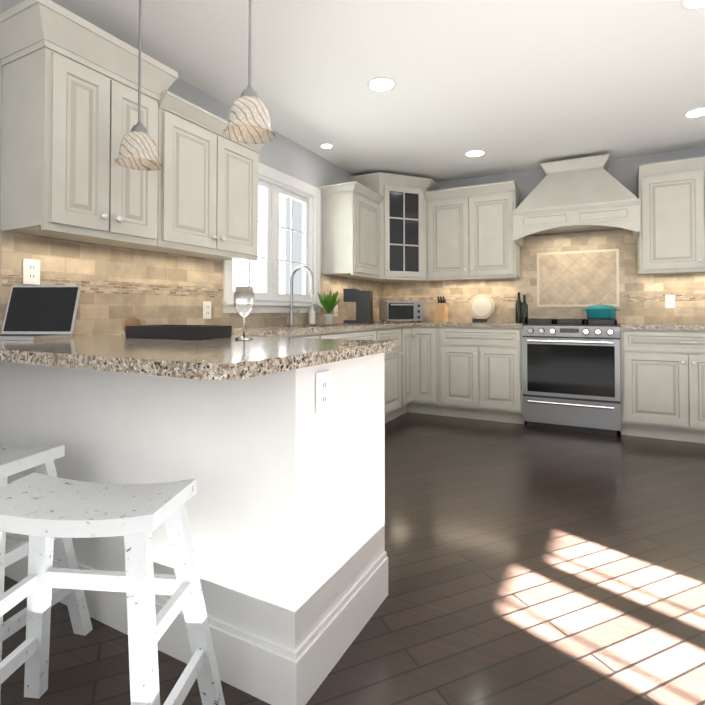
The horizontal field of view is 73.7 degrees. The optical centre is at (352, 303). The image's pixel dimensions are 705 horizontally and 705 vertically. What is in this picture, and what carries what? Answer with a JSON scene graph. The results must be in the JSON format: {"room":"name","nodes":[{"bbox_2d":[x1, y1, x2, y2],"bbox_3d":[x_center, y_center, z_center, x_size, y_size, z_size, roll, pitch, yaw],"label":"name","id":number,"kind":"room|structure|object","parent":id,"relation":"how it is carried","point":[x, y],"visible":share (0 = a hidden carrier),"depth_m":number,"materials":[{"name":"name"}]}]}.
{"room":"kitchen","nodes":[
{"label":"kitchen","id":0,"kind":"room"},
{"bbox_2d":[0,0,354,306],"bbox_3d":[-1.229,-0.166,2.741,0.120,2.480,6.720,-1,-1,28],"label":"wall","id":1,"kind":"structure","parent":0,"point":[283,154],"depth_m":3.86,"materials":[{"name":"grey paint"}]},
{"bbox_2d":[0,0,177,245],"bbox_3d":[-1.228,-0.745,2.202,0.388,0.900,0.682,-1,-1,28],"label":"upper cabinet","id":2,"kind":"object","parent":1,"relation":"attached to","point":[70,103],"visible":1,"depth_m":2.01,"materials":[{"name":"paint"}]},
{"bbox_2d":[0,228,380,333],"bbox_3d":[-0.594,-0.063,3.801,0.012,0.470,3.990,-1,-1,28],"label":"backsplash","id":3,"kind":"structure","parent":1,"relation":"attached to","point":[120,286],"depth_m":2.62,"materials":[{"name":"tile"}]},
{"bbox_2d":[23,259,39,284],"bbox_3d":[-1.459,-0.146,2.138,0.008,0.114,0.070,-1,-1,28],"label":"electrical outlet","id":4,"kind":"object","parent":3,"relation":"attached to","point":[31,271],"visible":1,"depth_m":2.14,"materials":[{"name":"white plastic"}]},
{"bbox_2d":[203,301,210,318],"bbox_3d":[-0.955,0.040,3.091,0.008,0.114,0.070,-1,-1,28],"label":"electrical outlet","id":5,"kind":"object","parent":3,"relation":"attached to","point":[206,309],"visible":1,"depth_m":3.09,"materials":[{"name":"white plastic"}]},
{"bbox_2d":[334,305,337,315],"bbox_3d":[-0.162,0.066,4.594,0.008,0.114,0.070,-1,-1,28],"label":"electrical outlet","id":6,"kind":"object","parent":3,"relation":"attached to","point":[336,311],"visible":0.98,"depth_m":4.60,"materials":[{"name":"white plastic"}]},
{"bbox_2d":[119,91,264,260],"bbox_3d":[-0.917,-0.675,2.795,0.383,0.780,0.785,-1,-1,28],"label":"upper cabinet","id":7,"kind":"object","parent":1,"relation":"attached to","point":[208,175],"visible":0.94,"depth_m":2.64,"materials":[{"name":"paint"}]},
{"bbox_2d":[222,162,322,312],"bbox_3d":[-0.635,-0.500,3.813,0.155,1.145,1.270,-1,-1,28],"label":"window","id":8,"kind":"structure","parent":1,"relation":"in","point":[274,190],"depth_m":3.87,"materials":[{"name":"white wood"}]},
{"bbox_2d":[319,181,384,278],"bbox_3d":[0.008,-0.670,4.548,0.383,0.830,0.638,-1,-1,28],"label":"upper cabinet","id":9,"kind":"object","parent":1,"relation":"attached to","point":[350,229],"visible":0.96,"depth_m":4.36,"materials":[{"name":"paint"}]},
{"bbox_2d":[349,172,440,281],"bbox_3d":[0.475,-0.781,5.056,0.738,1.070,0.808,-1,-1,28],"label":"upper cabinet","id":10,"kind":"object","parent":1,"relation":"attached to","point":[403,230],"visible":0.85,"depth_m":4.86,"materials":[{"name":"paint"}]},
{"bbox_2d":[0,412,704,704],"bbox_3d":[0.963,1.083,1.495,5.140,0.060,6.840,-1,-1,28],"label":"floor","id":11,"kind":"structure","parent":0,"point":[529,565],"depth_m":1.75,"materials":[{"name":"brown wood"}]},
{"bbox_2d":[0,361,75,604],"bbox_3d":[-1.133,0.621,2.071,0.658,0.884,0.589,-1,-1,28],"label":"base cabinet","id":12,"kind":"object","parent":11,"relation":"on","point":[36,400],"depth_m":1.78,"materials":[{"name":"paint"}]},
{"bbox_2d":[0,445,92,698],"bbox_3d":[-1.146,0.747,1.426,0.544,0.610,0.341,0,-1,14],"label":"stool","id":13,"kind":"object","parent":11,"relation":"on","point":[14,460],"visible":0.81,"depth_m":1.44,"materials":[{"name":"paint"}]},
{"bbox_2d":[0,472,224,704],"bbox_3d":[-0.621,0.742,1.093,0.544,0.610,0.341,0,-1,6],"label":"stool","id":14,"kind":"object","parent":11,"relation":"on","point":[42,511],"visible":1,"depth_m":1.12,"materials":[{"name":"paint"}]},
{"bbox_2d":[72,353,387,704],"bbox_3d":[-0.426,0.615,1.698,0.940,0.884,0.589,-1,-1,28],"label":"base cabinet","id":15,"kind":"object","parent":11,"relation":"on","point":[285,507],"depth_m":1.36,"materials":[{"name":"paint"}]},
{"bbox_2d":[0,332,394,379],"bbox_3d":[-0.769,0.155,1.729,1.627,0.035,0.890,-1,-1,28],"label":"countertop","id":16,"kind":"structure","parent":15,"relation":"on","point":[231,358],"depth_m":1.28,"materials":[{"name":"stone"}]},
{"bbox_2d":[0,285,80,339],"bbox_3d":[-1.344,0.029,1.915,0.310,0.222,0.283,0,-1,3],"label":"laptop","id":17,"kind":"object","parent":16,"relation":"on","point":[40,312],"visible":1,"depth_m":2.02,"materials":[{"name":"silver metal"}]},
{"bbox_2d":[123,316,140,333],"bbox_3d":[-0.958,0.097,2.051,0.080,0.090,0.076,-1,-1,28],"label":"pine cone","id":18,"kind":"object","parent":16,"relation":"on","point":[132,320],"visible":0.42,"depth_m":2.03,"materials":[{"name":"brown"}]},
{"bbox_2d":[126,324,231,339],"bbox_3d":[-0.719,0.115,1.947,0.380,0.050,0.200,0,-1,24],"label":"tray","id":19,"kind":"object","parent":16,"relation":"on","point":[191,332],"visible":1,"depth_m":1.86,"materials":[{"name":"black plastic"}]},
{"bbox_2d":[234,286,254,339],"bbox_3d":[-0.417,0.035,1.812,0.080,0.205,0.080,-1,-1,28],"label":"wine glass","id":20,"kind":"object","parent":16,"relation":"on","point":[244,298],"visible":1,"depth_m":1.78,"materials":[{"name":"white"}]},
{"bbox_2d":[316,370,329,413],"bbox_3d":[-0.083,0.251,1.337,0.008,0.114,0.070,-1,-1,28],"label":"electrical outlet","id":21,"kind":"object","parent":15,"relation":"attached to","point":[322,392],"visible":1,"depth_m":1.33,"materials":[{"name":"white plastic"}]},
{"bbox_2d":[277,333,317,338],"bbox_3d":[-0.627,0.637,3.034,0.654,0.884,0.600,-1,-1,28],"label":"base cabinet","id":22,"kind":"object","parent":11,"relation":"on","point":[305,336],"visible":0.02,"depth_m":3.02,"materials":[{"name":"paint"}]},
{"bbox_2d":[317,329,375,339],"bbox_3d":[-0.270,0.649,3.705,0.659,0.884,0.914,-1,-1,28],"label":"base cabinet","id":23,"kind":"object","parent":11,"relation":"on","point":[369,334],"visible":0.04,"depth_m":3.59,"materials":[{"name":"paint"}]},
{"bbox_2d":[375,327,402,422],"bbox_3d":[0.076,0.660,4.359,0.659,0.884,0.560,-1,-1,28],"label":"base cabinet","id":24,"kind":"object","parent":11,"relation":"on","point":[392,368],"visible":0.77,"depth_m":4.28,"materials":[{"name":"paint"}]},
{"bbox_2d":[393,326,440,418],"bbox_3d":[0.522,0.670,4.953,0.895,0.884,0.902,-1,-1,28],"label":"base cabinet","id":25,"kind":"object","parent":11,"relation":"on","point":[419,345],"visible":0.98,"depth_m":4.65,"materials":[{"name":"paint"}]},
{"bbox_2d":[232,321,417,336],"bbox_3d":[-0.180,0.291,3.880,0.660,0.235,3.467,-1,-1,28],"label":"countertop","id":26,"kind":"structure","parent":25,"relation":"on","point":[275,330],"depth_m":3.24,"materials":[{"name":"stone"}]},
{"bbox_2d":[288,265,313,324],"bbox_3d":[-0.396,-0.069,3.825,0.242,0.482,0.129,-1,-1,28],"label":"faucet","id":27,"kind":"object","parent":26,"relation":"on","point":[291,316],"visible":1,"depth_m":3.82,"materials":[{"name":"silver metal"}]},
{"bbox_2d":[309,303,315,323],"bbox_3d":[-0.351,0.085,4.106,0.065,0.184,0.060,-1,-1,28],"label":"soap bottle","id":28,"kind":"object","parent":26,"relation":"on","point":[311,315],"visible":0.92,"depth_m":4.08,"materials":[{"name":"white ceramic"}]},
{"bbox_2d":[317,290,343,323],"bbox_3d":[-0.202,0.019,4.162,0.275,0.318,0.270,-1,-1,28],"label":"plant","id":29,"kind":"object","parent":26,"relation":"on","point":[329,303],"visible":0.98,"depth_m":4.13,"materials":[{"name":"green plant"}]},
{"bbox_2d":[343,289,372,323],"bbox_3d":[0.053,0.022,4.401,0.245,0.320,0.200,0,-1,13],"label":"coffee maker","id":30,"kind":"object","parent":26,"relation":"on","point":[363,300],"visible":0.98,"depth_m":4.30,"materials":[{"name":"black plastic"}]},
{"bbox_2d":[379,301,422,321],"bbox_3d":[0.526,0.085,5.051,0.400,0.215,0.337,0,-1,-12],"label":"toaster oven","id":31,"kind":"object","parent":26,"relation":"on","point":[389,311],"visible":0.94,"depth_m":4.92,"materials":[{"name":"silver metal"}]},
{"bbox_2d":[415,321,525,327],"bbox_3d":[1.222,0.206,4.739,1.019,0.035,0.642,-1,-1,28],"label":"countertop","id":32,"kind":"structure","parent":25,"relation":"on","point":[423,323],"depth_m":4.48,"materials":[{"name":"stone"}]},
{"bbox_2d":[434,296,447,321],"bbox_3d":[0.950,0.056,5.025,0.100,0.273,0.180,-1,-1,28],"label":"knife block","id":33,"kind":"object","parent":32,"relation":"on","point":[441,312],"visible":0.98,"depth_m":4.99,"materials":[{"name":"brown wood"}]},
{"bbox_2d":[469,294,494,321],"bbox_3d":[1.340,0.043,4.906,0.270,0.293,0.153,-1,-1,28],"label":"platter","id":34,"kind":"object","parent":32,"relation":"on","point":[481,307],"visible":1,"depth_m":4.93,"materials":[{"name":"beige ceramic"}]},
{"bbox_2d":[515,292,521,322],"bbox_3d":[1.663,0.036,4.694,0.068,0.300,0.066,-1,-1,28],"label":"bottle","id":35,"kind":"object","parent":32,"relation":"on","point":[518,309],"visible":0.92,"depth_m":4.67,"materials":[{"name":"black glass"}]},
{"bbox_2d":[521,295,527,322],"bbox_3d":[1.688,0.050,4.613,0.068,0.270,0.066,-1,-1,28],"label":"bottle","id":36,"kind":"object","parent":32,"relation":"on","point":[524,310],"visible":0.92,"depth_m":4.59,"materials":[{"name":"black glass"}]},
{"bbox_2d":[439,327,525,423],"bbox_3d":[1.323,0.665,4.668,0.779,0.884,0.659,-1,-1,28],"label":"base cabinet","id":37,"kind":"object","parent":11,"relation":"on","point":[480,373],"visible":1,"depth_m":4.40,"materials":[{"name":"paint"}]},
{"bbox_2d":[522,318,620,435],"bbox_3d":[1.990,0.620,4.276,0.760,0.962,0.708,-1,-1,28],"label":"range","id":38,"kind":"object","parent":11,"relation":"on","point":[571,376],"visible":0.98,"depth_m":4.01,"materials":[{"name":"silver metal"}]},
{"bbox_2d":[583,302,619,318],"bbox_3d":[2.262,0.061,4.276,0.296,0.152,0.252,-1,-1,28],"label":"pot","id":39,"kind":"object","parent":38,"relation":"on","point":[600,311],"visible":1,"depth_m":4.18,"materials":[{"name":"teal metal"}]},
{"bbox_2d":[620,329,704,442],"bbox_3d":[2.751,0.652,3.915,0.914,0.884,0.659,-1,-1,28],"label":"base cabinet","id":40,"kind":"object","parent":11,"relation":"on","point":[662,373],"visible":1,"depth_m":3.74,"materials":[{"name":"paint"}]},
{"bbox_2d":[618,323,704,329],"bbox_3d":[3.036,0.190,3.782,1.552,0.035,0.642,-1,-1,28],"label":"countertop","id":41,"kind":"structure","parent":40,"relation":"on","point":[622,325],"depth_m":3.75,"materials":[{"name":"stone"}]},
{"bbox_2d":[51,0,704,182],"bbox_3d":[0.963,-1.466,1.538,5.140,0.080,6.840,-1,-1,28],"label":"ceiling","id":42,"kind":"structure","parent":0,"point":[509,86],"depth_m":2.84,"materials":[{"name":"white paint"}]},
{"bbox_2d":[114,0,162,170],"bbox_3d":[-0.944,-1.017,2.085,0.196,0.800,0.196,-1,-1,28],"label":"pendant light","id":43,"kind":"object","parent":42,"relation":"hanging from","point":[138,149],"visible":1,"depth_m":2.06,"materials":[{"name":"white glass"}]},
{"bbox_2d":[223,0,274,143],"bbox_3d":[-0.391,-1.032,1.793,0.196,0.780,0.196,-1,-1,28],"label":"pendant light","id":44,"kind":"object","parent":42,"relation":"hanging from","point":[249,120],"visible":1,"depth_m":1.76,"materials":[{"name":"white glass"}]},
{"bbox_2d":[319,143,333,148],"bbox_3d":[-0.225,-1.380,4.109,0.130,0.006,0.130,-1,-1,28],"label":"recessed light","id":45,"kind":"object","parent":42,"relation":"in","point":[326,145],"visible":1,"depth_m":4.09,"materials":[{"name":"white"}]},
{"bbox_2d":[367,77,395,91],"bbox_3d":[0.185,-1.398,2.999,0.190,0.006,0.190,-1,-1,28],"label":"recessed light","id":46,"kind":"object","parent":42,"relation":"in","point":[380,84],"visible":1,"depth_m":2.99,"materials":[{"name":"white"}]},
{"bbox_2d":[464,150,485,156],"bbox_3d":[1.122,-1.376,4.303,0.190,0.006,0.190,-1,-1,28],"label":"recessed light","id":47,"kind":"object","parent":42,"relation":"in","point":[473,153],"visible":1,"depth_m":4.29,"materials":[{"name":"white"}]},
{"bbox_2d":[680,0,704,9],"bbox_3d":[1.621,-1.413,2.163,0.190,0.006,0.190,-1,-1,28],"label":"recessed light","id":48,"kind":"object","parent":42,"relation":"in","point":[691,4],"visible":1,"depth_m":2.21,"materials":[{"name":"white"}]},
{"bbox_2d":[683,107,704,117],"bbox_3d":[2.520,-1.391,3.418,0.190,0.006,0.190,-1,-1,28],"label":"recessed light","id":49,"kind":"object","parent":42,"relation":"in","point":[696,112],"visible":1,"depth_m":3.43,"materials":[{"name":"white"}]},
{"bbox_2d":[437,147,704,323],"bbox_3d":[2.584,-0.137,4.460,5.020,2.480,0.120,-1,-1,28],"label":"wall","id":50,"kind":"structure","parent":0,"point":[623,171],"depth_m":4.46,"materials":[{"name":"grey paint"}]},
{"bbox_2d":[425,181,520,280],"bbox_3d":[1.246,-0.714,4.888,0.898,0.930,0.383,-1,-1,28],"label":"upper cabinet","id":51,"kind":"object","parent":50,"relation":"attached to","point":[469,232],"visible":1,"depth_m":4.74,"materials":[{"name":"paint"}]},
{"bbox_2d":[381,229,704,323],"bbox_3d":[1.924,-0.252,4.732,3.600,0.880,0.018,-1,-1,28],"label":"backsplash","id":52,"kind":"structure","parent":50,"relation":"attached to","point":[570,276],"depth_m":4.59,"materials":[{"name":"tile"}]},
{"bbox_2d":[665,295,674,307],"bbox_3d":[2.857,-0.020,4.226,0.070,0.114,0.008,-1,-1,28],"label":"electrical outlet","id":53,"kind":"object","parent":52,"relation":"attached to","point":[670,301],"visible":1,"depth_m":4.22,"materials":[{"name":"white plastic"}]},
{"bbox_2d":[512,154,639,245],"bbox_3d":[2.066,-0.963,4.381,1.020,0.730,0.522,-1,-1,28],"label":"range hood","id":54,"kind":"object","parent":50,"relation":"attached to","point":[585,194],"visible":1,"depth_m":4.24,"materials":[{"name":"paint"}]},
{"bbox_2d":[636,157,704,273],"bbox_3d":[2.984,-0.730,3.971,0.975,0.930,0.383,-1,-1,28],"label":"upper cabinet","id":55,"kind":"object","parent":50,"relation":"attached to","point":[671,235],"visible":1,"depth_m":3.96,"materials":[{"name":"paint"}]},
{"label":"outside","id":56,"kind":"structure","parent":0,"visible":0},
{"bbox_2d":[233,187,284,293],"bbox_3d":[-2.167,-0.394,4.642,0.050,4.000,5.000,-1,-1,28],"label":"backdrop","id":57,"kind":"structure","parent":56,"point":[240,272],"depth_m":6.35,"materials":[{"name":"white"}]}
]}

